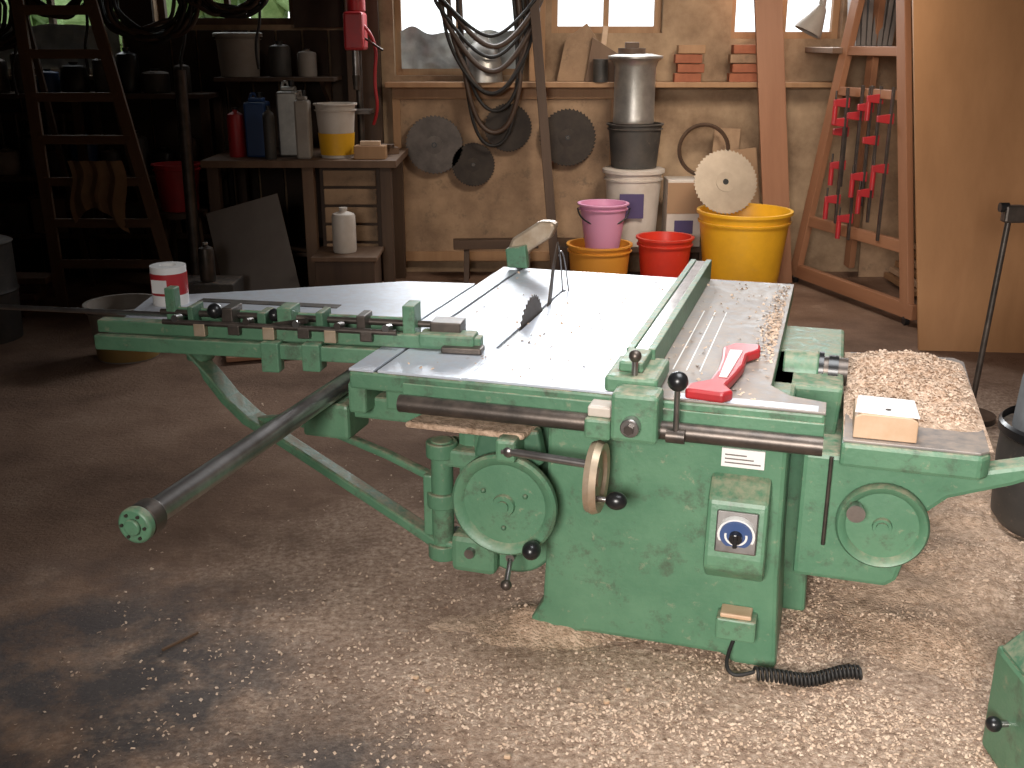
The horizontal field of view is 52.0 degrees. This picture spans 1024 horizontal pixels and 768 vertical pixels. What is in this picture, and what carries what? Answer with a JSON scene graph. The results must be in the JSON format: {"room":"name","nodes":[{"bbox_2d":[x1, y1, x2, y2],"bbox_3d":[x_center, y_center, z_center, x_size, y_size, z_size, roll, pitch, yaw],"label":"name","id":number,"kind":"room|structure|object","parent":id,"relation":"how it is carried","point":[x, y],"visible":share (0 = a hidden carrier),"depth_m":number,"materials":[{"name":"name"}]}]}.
{"room":"woodworking shop","nodes":[
{"label":"woodworking shop","id":0,"kind":"room"},
{"bbox_2d":[0,0,866,271],"bbox_3d":[-0.200,-2.421,8.159,8.800,3.100,0.286,0,18,0],"label":"wall","id":1,"kind":"structure","parent":0,"point":[683,22],"depth_m":8.12,"materials":[{"name":"paint"}]},
{"bbox_2d":[0,23,120,68],"bbox_3d":[-3.525,-2.594,8.041,1.050,0.344,0.046,0,18,0],"label":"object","id":2,"kind":"structure","parent":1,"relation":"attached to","point":[47,36],"depth_m":8.03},
{"bbox_2d":[195,18,289,24],"bbox_3d":[-2.175,-2.784,8.064,0.950,0.050,0.060,0,18,0],"label":"frame","id":3,"kind":"object","parent":1,"relation":"attached to","point":[201,21],"visible":0.64,"depth_m":8.04,"materials":[{"name":"brown wood"}]},
{"bbox_2d":[214,76,341,106],"bbox_3d":[-1.740,-2.188,7.880,0.880,0.229,0.380,0,18,0],"label":"wall shelf","id":4,"kind":"object","parent":1,"relation":"attached to","point":[232,84],"visible":0.85,"depth_m":7.67,"materials":[{"name":"brown wood"}]},
{"bbox_2d":[212,32,262,76],"bbox_3d":[-2.020,-2.437,7.767,0.360,0.312,0.360,0,18,0],"label":"plastic bucket","id":5,"kind":"object","parent":4,"relation":"on","point":[236,50],"visible":0.94,"depth_m":7.65,"materials":[{"name":"plastic"}]},
{"bbox_2d":[268,41,291,76],"bbox_3d":[-1.720,-2.411,7.786,0.160,0.250,0.160,0,18,0],"label":"plastic jar","id":6,"kind":"object","parent":4,"relation":"on","point":[279,53],"visible":1,"depth_m":7.73,"materials":[{"name":"black plastic"}]},
{"bbox_2d":[297,48,316,76],"bbox_3d":[-1.520,-2.387,7.794,0.140,0.200,0.140,0,18,0],"label":"plastic jar","id":7,"kind":"object","parent":4,"relation":"on","point":[307,60],"visible":1,"depth_m":7.75,"materials":[{"name":"grey plastic"}]},
{"bbox_2d":[344,0,383,145],"bbox_3d":[-1.125,-2.831,7.838,0.250,2.080,0.060,0,18,0],"label":"post","id":8,"kind":"object","parent":1,"relation":"attached to","point":[372,132],"visible":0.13,"depth_m":7.98,"materials":[{"name":"brown wood"}]},
{"bbox_2d":[394,0,402,74],"bbox_3d":[-0.875,-2.965,8.005,0.050,1.170,0.060,0,18,0],"label":"frame","id":9,"kind":"object","parent":1,"relation":"attached to","point":[397,3],"visible":0.94,"depth_m":8.07,"materials":[{"name":"brown wood"}]},
{"bbox_2d":[400,26,514,68],"bbox_3d":[-0.410,-2.578,8.044,0.880,0.310,0.048,0,18,0],"label":"plastic sheet","id":10,"kind":"object","parent":1,"relation":"attached to","point":[420,49],"visible":0.59,"depth_m":8.05,"materials":[{"name":"plastic"}]},
{"bbox_2d":[402,69,514,74],"bbox_3d":[-0.410,-2.432,8.179,0.880,0.050,0.060,0,18,0],"label":"frame","id":11,"kind":"object","parent":1,"relation":"attached to","point":[405,71],"visible":0.43,"depth_m":8.15,"materials":[{"name":"brown wood"}]},
{"bbox_2d":[529,0,545,80],"bbox_3d":[0.190,-3.073,7.789,0.120,1.590,0.078,0,18,0],"label":"post","id":12,"kind":"object","parent":1,"relation":"attached to","point":[542,8],"visible":0.43,"depth_m":7.93,"materials":[{"name":"brown wood"}]},
{"bbox_2d":[558,26,653,32],"bbox_3d":[0.720,-2.727,8.083,0.740,0.050,0.060,0,18,0],"label":"frame","id":13,"kind":"object","parent":1,"relation":"attached to","point":[561,29],"visible":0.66,"depth_m":8.05,"materials":[{"name":"brown wood"}]},
{"bbox_2d":[385,81,846,260],"bbox_3d":[0.775,-1.629,8.168,3.450,1.390,0.258,0,18,0],"label":"wall paneling","id":14,"kind":"structure","parent":1,"relation":"attached to","point":[439,209],"depth_m":8.26,"materials":[{"name":"brown wood"}]},
{"bbox_2d":[405,115,462,173],"bbox_3d":[-0.600,-1.849,8.118,0.450,0.450,0.060,0,18,0],"label":"saw blade","id":15,"kind":"object","parent":14,"relation":"hanging from","point":[432,143],"visible":1,"depth_m":8.10,"materials":[{"name":"metal"}]},
{"bbox_2d":[452,143,494,186],"bbox_3d":[-0.300,-1.707,8.164,0.340,0.340,0.060,0,18,0],"label":"saw blade","id":16,"kind":"object","parent":14,"relation":"hanging from","point":[475,166],"visible":1,"depth_m":8.15,"materials":[{"name":"metal"}]},
{"bbox_2d":[463,32,502,82],"bbox_3d":[-0.220,-2.451,7.868,0.300,0.360,0.300,0,18,0],"label":"metal can","id":17,"kind":"object","parent":14,"relation":"on","point":[480,77],"visible":0.59,"depth_m":7.78,"materials":[{"name":"metal"}]},
{"bbox_2d":[485,103,531,151],"bbox_3d":[-0.030,-1.973,8.077,0.370,0.370,0.060,0,18,0],"label":"saw blade","id":18,"kind":"object","parent":14,"relation":"hanging from","point":[519,135],"visible":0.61,"depth_m":8.06,"materials":[{"name":"metal"}]},
{"bbox_2d":[539,108,595,165],"bbox_3d":[0.430,-1.901,8.101,0.440,0.440,0.060,0,18,0],"label":"saw blade","id":19,"kind":"object","parent":14,"relation":"hanging from","point":[572,135],"visible":0.89,"depth_m":8.08,"materials":[{"name":"metal"}]},
{"bbox_2d":[557,23,617,81],"bbox_3d":[0.595,-2.491,7.897,0.509,0.420,0.060,0,18,0],"label":"wood board","id":20,"kind":"object","parent":14,"relation":"on","point":[580,49],"visible":0.66,"depth_m":7.90,"materials":[{"name":"brown wood"}]},
{"bbox_2d":[593,59,607,81],"bbox_3d":[0.660,-2.337,7.832,0.120,0.165,0.120,0,18,0],"label":"tin can","id":21,"kind":"object","parent":14,"relation":"on","point":[600,66],"visible":1,"depth_m":7.79,"materials":[{"name":"grey metal"}]},
{"bbox_2d":[673,45,705,81],"bbox_3d":[1.330,-2.410,7.892,0.220,0.266,0.100,0,18,0],"label":"bricks","id":22,"kind":"object","parent":14,"relation":"on","point":[686,53],"visible":1,"depth_m":7.85,"materials":[{"name":"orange brick"}]},
{"bbox_2d":[677,123,729,174],"bbox_3d":[1.450,-1.771,7.943,0.400,0.398,0.061,0,18,0],"label":"ring","id":23,"kind":"object","parent":14,"relation":"attached to","point":[698,125],"visible":0.72,"depth_m":7.92,"materials":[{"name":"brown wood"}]},
{"bbox_2d":[727,45,756,81],"bbox_3d":[1.750,-2.410,7.892,0.240,0.266,0.100,0,18,0],"label":"bricks","id":24,"kind":"object","parent":14,"relation":"on","point":[741,53],"visible":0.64,"depth_m":7.85},
{"bbox_2d":[734,32,830,38],"bbox_3d":[2.080,-2.689,8.095,0.740,0.050,0.060,0,18,0],"label":"frame","id":25,"kind":"object","parent":1,"relation":"attached to","point":[738,35],"visible":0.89,"depth_m":8.07,"materials":[{"name":"brown wood"}]},
{"bbox_2d":[829,0,840,38],"bbox_3d":[2.475,-3.093,7.963,0.050,0.900,0.060,0,18,0],"label":"frame","id":26,"kind":"object","parent":1,"relation":"attached to","point":[835,6],"visible":1,"depth_m":8.04,"materials":[{"name":"brown wood"}]},
{"bbox_2d":[0,272,1023,767],"bbox_3d":[-0.200,0.860,3.123,8.800,0.001,11.400,0,18,0],"label":"floor","id":27,"kind":"structure","parent":0,"point":[84,439],"depth_m":3.43,"materials":[{"name":"brown concrete"}]},
{"bbox_2d":[0,234,23,343],"bbox_3d":[-3.350,-0.586,6.543,0.520,0.620,0.520,0,18,0],"label":"drum","id":28,"kind":"object","parent":27,"relation":"on","point":[11,325],"visible":0.95,"depth_m":6.50,"materials":[{"name":"grey plastic"}]},
{"bbox_2d":[16,272,52,316],"bbox_3d":[-3.790,-0.616,7.227,1.220,0.245,0.320,0,18,0],"label":"stacked stones","id":29,"kind":"object","parent":27,"relation":"on","point":[33,285],"visible":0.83,"depth_m":7.16,"materials":[{"name":"brown stone"}]},
{"bbox_2d":[10,0,172,306],"bbox_3d":[-2.791,-1.721,7.307,1.058,2.320,0.789,0,18,0],"label":"step ladder","id":30,"kind":"object","parent":27,"relation":"on","point":[28,53],"visible":0.77,"depth_m":7.10,"materials":[{"name":"brown wood"}]},
{"bbox_2d":[67,161,129,233],"bbox_3d":[-2.800,-1.257,7.113,0.400,0.500,0.048,0,18,0],"label":"rag","id":31,"kind":"object","parent":30,"relation":"hanging from","point":[101,185],"visible":1,"depth_m":7.09,"materials":[{"name":"beige fabric"}]},
{"bbox_2d":[0,91,230,283],"bbox_3d":[-3.310,-1.509,8.082,2.180,1.415,0.400,0,18,0],"label":"storage shelf","id":32,"kind":"object","parent":27,"relation":"on","point":[92,235],"visible":0.42,"depth_m":8.00,"materials":[{"name":"brown wood"}]},
{"bbox_2d":[0,147,21,174],"bbox_3d":[-3.850,-1.702,7.998,0.200,0.200,0.200,0,18,0],"label":"paint can","id":33,"kind":"object","parent":32,"relation":"on","point":[10,160],"visible":1,"depth_m":7.93,"materials":[{"name":"black metal"}]},
{"bbox_2d":[36,69,60,91],"bbox_3d":[-3.450,-2.257,7.816,0.160,0.170,0.160,0,18,0],"label":"paint can","id":34,"kind":"object","parent":32,"relation":"on","point":[52,78],"visible":0.67,"depth_m":7.77,"materials":[{"name":"blue metal"}]},
{"bbox_2d":[59,62,90,91],"bbox_3d":[-3.250,-2.281,7.808,0.200,0.220,0.200,0,18,0],"label":"paint can","id":35,"kind":"object","parent":32,"relation":"on","point":[74,77],"visible":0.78,"depth_m":7.74,"materials":[{"name":"black metal"}]},
{"bbox_2d":[69,131,98,160],"bbox_3d":[-3.250,-1.759,7.979,0.200,0.320,0.200,0,18,0],"label":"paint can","id":36,"kind":"object","parent":32,"relation":"on","point":[93,155],"visible":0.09,"depth_m":7.91,"materials":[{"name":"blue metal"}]},
{"bbox_2d":[91,59,108,91],"bbox_3d":[-3.050,-2.305,7.800,0.120,0.270,0.120,0,18,0],"label":"paint can","id":37,"kind":"object","parent":32,"relation":"on","point":[100,82],"visible":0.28,"depth_m":7.76,"materials":[{"name":"grey metal"}]},
{"bbox_2d":[115,48,140,92],"bbox_3d":[-2.850,-2.329,7.792,0.160,0.320,0.160,0,18,0],"label":"bottle","id":38,"kind":"object","parent":32,"relation":"on","point":[127,63],"visible":0.92,"depth_m":7.74,"materials":[{"name":"black plastic"}]},
{"bbox_2d":[141,69,170,92],"bbox_3d":[-2.650,-2.257,7.816,0.200,0.170,0.200,0,18,0],"label":"paint can","id":39,"kind":"object","parent":32,"relation":"on","point":[153,81],"visible":1,"depth_m":7.74,"materials":[{"name":"grey metal"}]},
{"bbox_2d":[149,147,177,174],"bbox_3d":[-2.650,-1.702,7.998,0.200,0.200,0.200,0,18,0],"label":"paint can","id":40,"kind":"object","parent":32,"relation":"on","point":[162,154],"visible":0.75,"depth_m":7.92,"materials":[{"name":"black metal"}]},
{"bbox_2d":[82,293,159,363],"bbox_3d":[-2.280,-0.324,6.208,0.448,0.330,0.448,0,18,0],"label":"plastic bucket","id":41,"kind":"object","parent":27,"relation":"on","point":[130,301],"visible":0.45,"depth_m":6.14,"materials":[{"name":"brown"}]},
{"bbox_2d":[173,70,200,274],"bbox_3d":[-2.200,-1.309,7.174,0.080,1.602,0.130,0,18,0],"label":"vertical pipe","id":42,"kind":"object","parent":27,"relation":"on","point":[180,80],"visible":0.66,"depth_m":7.10,"materials":[{"name":"metal"}]},
{"bbox_2d":[187,275,243,293],"bbox_3d":[-1.980,-0.529,6.867,0.400,0.310,0.300,0,18,0],"label":"box","id":43,"kind":"object","parent":27,"relation":"on","point":[223,283],"visible":0.14,"depth_m":6.72,"materials":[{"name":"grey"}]},
{"bbox_2d":[198,242,215,281],"bbox_3d":[-1.960,-0.785,6.741,0.100,0.250,0.100,0,18,0],"label":"glue bottle","id":44,"kind":"object","parent":43,"relation":"on","point":[206,259],"visible":1,"depth_m":6.71,"materials":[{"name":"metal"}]},
{"bbox_2d":[206,194,299,290],"bbox_3d":[-1.760,-0.852,7.192,0.701,0.861,0.310,0,18,0],"label":"panel","id":45,"kind":"object","parent":27,"relation":"on","point":[250,240],"visible":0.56,"depth_m":7.19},
{"bbox_2d":[200,148,407,286],"bbox_3d":[-1.475,-1.203,7.814,1.350,1.000,0.900,0,18,0],"label":"bench","id":46,"kind":"object","parent":27,"relation":"on","point":[372,190],"visible":0.63,"depth_m":7.43,"materials":[{"name":"brown wood"}]},
{"bbox_2d":[227,107,246,156],"bbox_3d":[-1.950,-1.783,7.434,0.120,0.340,0.120,0,18,0],"label":"bottle","id":47,"kind":"object","parent":46,"relation":"on","point":[235,119],"visible":1,"depth_m":7.39,"materials":[{"name":"red paint"}]},
{"bbox_2d":[243,92,269,156],"bbox_3d":[-1.800,-1.841,7.447,0.150,0.441,0.200,0,18,0],"label":"canister","id":48,"kind":"object","parent":46,"relation":"on","point":[254,108],"visible":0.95,"depth_m":7.36,"materials":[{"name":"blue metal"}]},
{"bbox_2d":[262,106,276,159],"bbox_3d":[-1.680,-1.740,7.270,0.080,0.360,0.080,0,18,0],"label":"bottle","id":49,"kind":"object","parent":46,"relation":"on","point":[268,116],"visible":1,"depth_m":7.25,"materials":[{"name":"grey plastic"}]},
{"bbox_2d":[276,80,299,156],"bbox_3d":[-1.580,-1.894,7.482,0.150,0.520,0.200,0,18,0],"label":"canister","id":50,"kind":"object","parent":46,"relation":"on","point":[285,98],"visible":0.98,"depth_m":7.39,"materials":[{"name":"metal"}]},
{"bbox_2d":[294,90,313,158],"bbox_3d":[-1.450,-1.803,7.301,0.100,0.461,0.120,0,18,0],"label":"canister","id":51,"kind":"object","parent":46,"relation":"on","point":[302,106],"visible":1,"depth_m":7.26,"materials":[{"name":"grey plastic"}]},
{"bbox_2d":[313,102,356,158],"bbox_3d":[-1.240,-1.791,7.411,0.308,0.370,0.308,0,18,0],"label":"plastic bucket","id":52,"kind":"object","parent":46,"relation":"on","point":[335,120],"visible":1,"depth_m":7.32,"materials":[{"name":"white plastic"}]},
{"bbox_2d":[343,0,382,144],"bbox_3d":[-1.078,-2.292,7.604,0.325,1.200,0.320,0,18,0],"label":"press","id":53,"kind":"object","parent":46,"relation":"on","point":[355,29],"visible":0.93,"depth_m":7.49,"materials":[{"name":"metal"}]},
{"bbox_2d":[354,141,387,158],"bbox_3d":[-0.990,-1.641,7.354,0.220,0.120,0.120,0,18,0],"label":"wood block","id":54,"kind":"object","parent":46,"relation":"on","point":[366,149],"visible":1,"depth_m":7.31,"materials":[{"name":"brown wood"}]},
{"bbox_2d":[311,246,383,286],"bbox_3d":[-1.120,-0.707,7.240,0.440,0.415,0.400,0,18,0],"label":"wooden crate","id":55,"kind":"object","parent":27,"relation":"on","point":[363,266],"visible":0.66,"depth_m":7.04,"materials":[{"name":"brown wood"}]},
{"bbox_2d":[331,207,356,253],"bbox_3d":[-1.140,-1.048,7.128,0.160,0.300,0.160,0,18,0],"label":"plastic jar","id":56,"kind":"object","parent":55,"relation":"on","point":[343,221],"visible":1,"depth_m":7.07,"materials":[{"name":"white plastic"}]},
{"bbox_2d":[453,238,537,282],"bbox_3d":[-0.125,-0.951,8.128,0.657,0.343,0.313,0,18,0],"label":"sawhorse","id":57,"kind":"object","parent":27,"relation":"on","point":[466,244],"visible":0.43,"depth_m":8.04,"materials":[{"name":"brown wood"}]},
{"bbox_2d":[0,220,1023,667],"bbox_3d":[-0.552,0.170,3.527,4.260,1.062,2.148,-4,19,-13],"label":"saw","id":58,"kind":"object","parent":27,"relation":"on","point":[652,512],"depth_m":3.16,"materials":[{"name":"green metal"}]},
{"bbox_2d":[149,261,188,306],"bbox_3d":[-1.281,-0.373,3.926,0.133,0.145,0.136,5,19,16],"label":"paint can","id":59,"kind":"object","parent":58,"relation":"on","point":[163,275],"visible":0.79,"depth_m":3.88,"materials":[{"name":"white metal"}]},
{"bbox_2d":[94,333,397,362],"bbox_3d":[-0.881,-0.115,3.451,1.055,0.050,0.030,3,18,10],"label":"rail","id":60,"kind":"object","parent":58,"relation":"attached to","point":[141,343],"depth_m":3.44,"materials":[{"name":"green metal"}]},
{"bbox_2d":[509,220,557,253],"bbox_3d":[0.092,-0.627,4.509,0.207,0.156,0.070,5,19,16],"label":"hood","id":61,"kind":"object","parent":58,"relation":"attached to","point":[541,231],"depth_m":4.47,"materials":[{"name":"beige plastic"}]},
{"bbox_2d":[408,270,980,427],"bbox_3d":[0.661,-0.125,3.598,1.715,0.137,1.460,5,19,14],"label":"wood shavings","id":62,"kind":"object","parent":58,"relation":"on","point":[775,332],"visible":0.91,"depth_m":3.41},
{"bbox_2d":[703,472,771,581],"bbox_3d":[0.644,0.418,2.986,0.194,0.324,0.195,0,18,0],"label":"switch","id":63,"kind":"object","parent":58,"relation":"attached to","point":[737,506],"depth_m":2.95,"materials":[{"name":"metal"}]},
{"bbox_2d":[853,395,919,442],"bbox_3d":[1.070,0.098,3.009,0.172,0.076,0.165,5,19,16],"label":"wood block","id":64,"kind":"object","parent":58,"relation":"on","point":[880,418],"depth_m":2.95,"materials":[{"name":"beige wood"}]},
{"bbox_2d":[843,350,993,451],"bbox_3d":[1.260,0.007,3.323,0.395,0.063,0.900,5,19,16],"label":"heap","id":65,"kind":"object","parent":58,"relation":"on","point":[930,423],"visible":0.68,"depth_m":3.29,"materials":[{"name":"beige wood"}]},
{"bbox_2d":[13,401,1023,767],"bbox_3d":[0.601,0.600,3.773,4.005,0.097,3.607,0,18,0],"label":"wood shavings","id":66,"kind":"object","parent":27,"relation":"on","point":[919,615],"visible":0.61,"depth_m":3.02},
{"bbox_2d":[529,0,559,269],"bbox_3d":[0.230,-1.962,7.723,0.072,2.508,0.434,-13,22,-34],"label":"batten","id":67,"kind":"object","parent":27,"relation":"on","point":[535,9],"visible":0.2,"depth_m":7.72,"materials":[{"name":"brown wood"}]},
{"bbox_2d":[566,238,632,273],"bbox_3d":[0.630,-0.824,7.622,0.478,0.400,0.478,0,18,0],"label":"bucket","id":68,"kind":"object","parent":27,"relation":"on","point":[582,259],"visible":0.55,"depth_m":7.42,"materials":[{"name":"orange plastic"}]},
{"bbox_2d":[577,199,630,248],"bbox_3d":[0.650,-1.133,7.521,0.381,0.330,0.368,0,18,0],"label":"bucket","id":69,"kind":"object","parent":68,"relation":"on","point":[602,219],"visible":0.98,"depth_m":7.41,"materials":[{"name":"pink plastic"}]},
{"bbox_2d":[558,238,701,270],"bbox_3d":[0.925,-0.954,8.180,1.150,0.300,0.420,0,18,0],"label":"bench","id":70,"kind":"object","parent":27,"relation":"on","point":[695,252],"visible":0.23,"depth_m":7.97,"materials":[{"name":"brown wood"}]},
{"bbox_2d":[602,165,664,246],"bbox_3d":[0.920,-1.367,8.034,0.470,0.572,0.470,0,18,0],"label":"bucket","id":71,"kind":"object","parent":70,"relation":"on","point":[640,188],"visible":0.74,"depth_m":7.84,"materials":[{"name":"plastic"}]},
{"bbox_2d":[606,122,663,168],"bbox_3d":[0.920,-1.797,7.893,0.428,0.320,0.428,0,18,0],"label":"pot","id":72,"kind":"object","parent":71,"relation":"on","point":[632,146],"visible":0.91,"depth_m":7.75,"materials":[{"name":"grey plastic"}]},
{"bbox_2d":[608,42,662,123],"bbox_3d":[0.900,-2.206,7.696,0.400,0.569,0.400,0,18,0],"label":"metal canister","id":73,"kind":"object","parent":72,"relation":"on","point":[635,70],"visible":1,"depth_m":7.59,"materials":[{"name":"silver metal"}]},
{"bbox_2d":[661,176,701,246],"bbox_3d":[1.290,-1.313,7.984,0.260,0.500,0.248,0,18,0],"label":"cardboard box","id":74,"kind":"object","parent":70,"relation":"on","point":[681,201],"visible":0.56,"depth_m":7.87,"materials":[{"name":"white cardboard"}]},
{"bbox_2d":[636,231,694,277],"bbox_3d":[1.100,-0.848,7.614,0.418,0.450,0.418,0,18,0],"label":"bucket","id":75,"kind":"object","parent":27,"relation":"on","point":[661,253],"visible":0.73,"depth_m":7.46,"materials":[{"name":"plastic"}]},
{"bbox_2d":[427,434,1023,694],"bbox_3d":[1.000,0.656,3.635,3.200,0.110,3.900,0,18,0],"label":"heap","id":76,"kind":"object","parent":27,"relation":"on","point":[539,635],"visible":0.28,"depth_m":3.43,"materials":[{"name":"beige wood"}]},
{"bbox_2d":[990,373,1023,537],"bbox_3d":[2.060,0.099,3.842,0.496,1.000,0.496,0,18,0],"label":"bucket","id":77,"kind":"object","parent":76,"relation":"on","point":[1007,502],"visible":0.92,"depth_m":3.87,"materials":[{"name":"grey plastic"}]},
{"bbox_2d":[712,128,759,203],"bbox_3d":[1.735,-1.386,8.148,0.487,1.168,0.159,0,18,0],"label":"board","id":78,"kind":"object","parent":27,"relation":"on","point":[733,135],"visible":0.23,"depth_m":8.04,"materials":[{"name":"brown wood"}]},
{"bbox_2d":[697,203,793,282],"bbox_3d":[1.660,-0.938,7.585,0.678,0.640,0.678,0,18,0],"label":"tub","id":79,"kind":"object","parent":27,"relation":"on","point":[748,244],"visible":0.72,"depth_m":7.34,"materials":[{"name":"plastic"}]},
{"bbox_2d":[693,149,757,214],"bbox_3d":[1.520,-1.438,7.474,0.470,0.443,0.165,-2,18,-6],"label":"saw blade","id":80,"kind":"object","parent":79,"relation":"on","point":[725,181],"visible":1,"depth_m":7.47,"materials":[{"name":"beige metal"}]},
{"bbox_2d":[754,0,791,283],"bbox_3d":[1.930,-2.036,7.788,0.493,2.621,0.136,12,21,31],"label":"leaning board","id":81,"kind":"object","parent":27,"relation":"on","point":[768,14],"visible":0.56,"depth_m":7.77,"materials":[{"name":"brown wood"}]},
{"bbox_2d":[725,640,862,686],"bbox_3d":[0.822,0.826,3.068,0.393,0.090,0.126,5,19,14],"label":"coiled cord","id":82,"kind":"object","parent":27,"relation":"on","point":[821,677],"visible":0.98,"depth_m":3.04,"materials":[{"name":"black rubber"}]},
{"bbox_2d":[791,0,916,324],"bbox_3d":[2.622,-1.805,7.226,0.524,2.511,1.502,-6,19,-16],"label":"rack","id":83,"kind":"object","parent":27,"relation":"on","point":[904,306],"visible":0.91,"depth_m":7.15,"materials":[{"name":"brown wood"}]},
{"bbox_2d":[822,88,849,223],"bbox_3d":[2.264,-1.586,7.330,0.112,0.930,0.034,0,18,0],"label":"clamp","id":84,"kind":"object","parent":83,"relation":"hanging from","point":[844,102],"visible":0.98,"depth_m":7.29,"materials":[{"name":"metal"}]},
{"bbox_2d":[828,92,850,186],"bbox_3d":[2.299,-1.712,7.363,0.112,0.650,0.034,0,18,0],"label":"clamp","id":85,"kind":"object","parent":83,"relation":"hanging from","point":[836,131],"visible":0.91,"depth_m":7.40,"materials":[{"name":"metal"}]},
{"bbox_2d":[835,85,864,239],"bbox_3d":[2.334,-1.517,7.248,0.112,1.050,0.034,0,18,0],"label":"clamp","id":86,"kind":"object","parent":83,"relation":"hanging from","point":[857,115],"visible":0.96,"depth_m":7.24,"materials":[{"name":"metal"}]},
{"bbox_2d":[805,0,912,53],"bbox_3d":[2.520,-2.687,7.527,0.600,0.600,0.720,0,18,0],"label":"bundle","id":87,"kind":"object","parent":83,"relation":"on","point":[866,34],"visible":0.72,"depth_m":7.26,"materials":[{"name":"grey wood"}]},
{"bbox_2d":[805,47,912,53],"bbox_3d":[2.520,-2.421,7.615,0.600,0.040,0.720,0,18,0],"label":"shelf","id":88,"kind":"object","parent":87,"relation":"attached to","point":[831,50],"depth_m":7.44,"materials":[{"name":"brown wood"}]},
{"bbox_2d":[848,86,874,205],"bbox_3d":[2.374,-1.611,7.133,0.112,0.800,0.034,0,18,0],"label":"clamp","id":89,"kind":"object","parent":83,"relation":"hanging from","point":[860,176],"visible":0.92,"depth_m":7.17,"materials":[{"name":"metal"}]},
{"bbox_2d":[855,86,883,222],"bbox_3d":[2.404,-1.538,7.072,0.112,0.900,0.034,0,18,0],"label":"clamp","id":90,"kind":"object","parent":83,"relation":"hanging from","point":[871,140],"visible":0.98,"depth_m":7.03,"materials":[{"name":"metal"}]},
{"bbox_2d":[869,87,895,240],"bbox_3d":[2.434,-1.444,6.946,0.112,1.000,0.034,0,18,0],"label":"clamp","id":91,"kind":"object","parent":83,"relation":"hanging from","point":[888,119],"visible":1,"depth_m":6.94,"materials":[{"name":"metal"}]},
{"bbox_2d":[858,0,915,276],"bbox_3d":[3.200,-2.017,8.052,0.900,2.401,0.180,0,18,0],"label":"board","id":92,"kind":"object","parent":27,"relation":"on","point":[874,261],"visible":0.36,"depth_m":8.17,"materials":[{"name":"brown wood"}]},
{"bbox_2d":[884,243,916,295],"bbox_3d":[3.400,-0.894,7.836,1.000,0.340,0.650,0,18,0],"label":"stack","id":93,"kind":"object","parent":27,"relation":"on","point":[892,275],"visible":0.15,"depth_m":7.98,"materials":[{"name":"brown wood"}]},
{"bbox_2d":[912,0,1023,352],"bbox_3d":[3.031,-1.433,6.183,1.492,2.453,0.506,2,18,5],"label":"plywood sheet","id":94,"kind":"object","parent":27,"relation":"on","point":[968,55],"visible":1,"depth_m":6.22,"materials":[{"name":"brown wood"}]},
{"bbox_2d":[972,203,1023,426],"bbox_3d":[2.270,-0.334,5.047,0.240,1.072,0.240,0,18,0],"label":"stand","id":95,"kind":"object","parent":27,"relation":"on","point":[1010,214],"visible":0.78,"depth_m":5.00,"materials":[{"name":"metal"}]},
{"bbox_2d":[982,630,1023,767],"bbox_3d":[1.573,0.844,2.444,0.755,0.455,0.620,0,18,0],"label":"machine","id":96,"kind":"object","parent":27,"relation":"on","point":[1003,735],"visible":1,"depth_m":2.65,"materials":[{"name":"green metal"}]},
{"bbox_3d":[-2.400,-0.965,7.702,0.380,0.621,0.380,0,18,0],"label":"stool","id":97,"kind":"object","parent":27,"relation":"on","visible":0},
{"bbox_2d":[150,161,200,211],"bbox_3d":[-2.400,-1.419,7.553,0.348,0.330,0.348,0,18,0],"label":"bucket","id":98,"kind":"object","parent":97,"relation":"on","point":[168,174],"visible":0.71,"depth_m":7.44,"materials":[{"name":"paint"}]},
{"bbox_3d":[-0.200,-2.133,2.142,8.800,0.100,11.400,0,18,0],"label":"ceiling","id":99,"kind":"structure","parent":0,"visible":0},
{"bbox_2d":[0,0,29,94],"bbox_3d":[-3.612,-2.782,6.984,0.740,1.662,0.101,0,18,0],"label":"cable coil","id":100,"kind":"object","parent":99,"relation":"hanging from","point":[7,41],"visible":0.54,"depth_m":7.10,"materials":[{"name":"brown rubber"}]},
{"bbox_2d":[25,0,90,73],"bbox_3d":[-3.045,-2.848,6.962,0.510,1.521,0.110,0,18,0],"label":"cable coil","id":101,"kind":"object","parent":99,"relation":"hanging from","point":[28,2],"visible":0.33,"depth_m":7.06,"materials":[{"name":"brown rubber"}]},
{"bbox_2d":[97,0,201,69],"bbox_3d":[-2.438,-2.804,6.972,0.728,1.612,0.107,0,18,0],"label":"cable coil","id":102,"kind":"object","parent":99,"relation":"hanging from","point":[177,25],"visible":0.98,"depth_m":7.08,"materials":[{"name":"brown rubber"}]},
{"bbox_2d":[186,0,268,68],"bbox_3d":[-1.903,-2.861,6.953,0.606,1.492,0.098,0,18,0],"label":"cable coil","id":103,"kind":"object","parent":99,"relation":"hanging from","point":[248,8],"visible":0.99,"depth_m":7.04,"materials":[{"name":"brown rubber"}]},
{"bbox_2d":[434,0,543,146],"bbox_3d":[-0.150,-2.766,7.607,1.000,2.079,0.186,0,18,0],"label":"hanging cables","id":104,"kind":"object","parent":99,"relation":"hanging from","point":[522,44],"visible":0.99,"depth_m":7.68,"materials":[{"name":"black rubber"}]},
{"bbox_2d":[795,0,826,38],"bbox_3d":[2.058,-3.013,7.115,0.193,1.284,0.192,17,24,41],"label":"hanging lamp","id":105,"kind":"object","parent":99,"relation":"hanging from","point":[812,23],"visible":1,"depth_m":7.22,"materials":[{"name":"beige metal"}]},
{"label":"outside","id":106,"kind":"structure","parent":0,"visible":0},
{"bbox_2d":[1,0,288,51],"bbox_3d":[-5.182,-2.957,10.177,8.188,3.476,1.322,0,18,0],"label":"hedge","id":107,"kind":"object","parent":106,"point":[274,8],"visible":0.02,"depth_m":9.66,"materials":[{"name":"green plant"}]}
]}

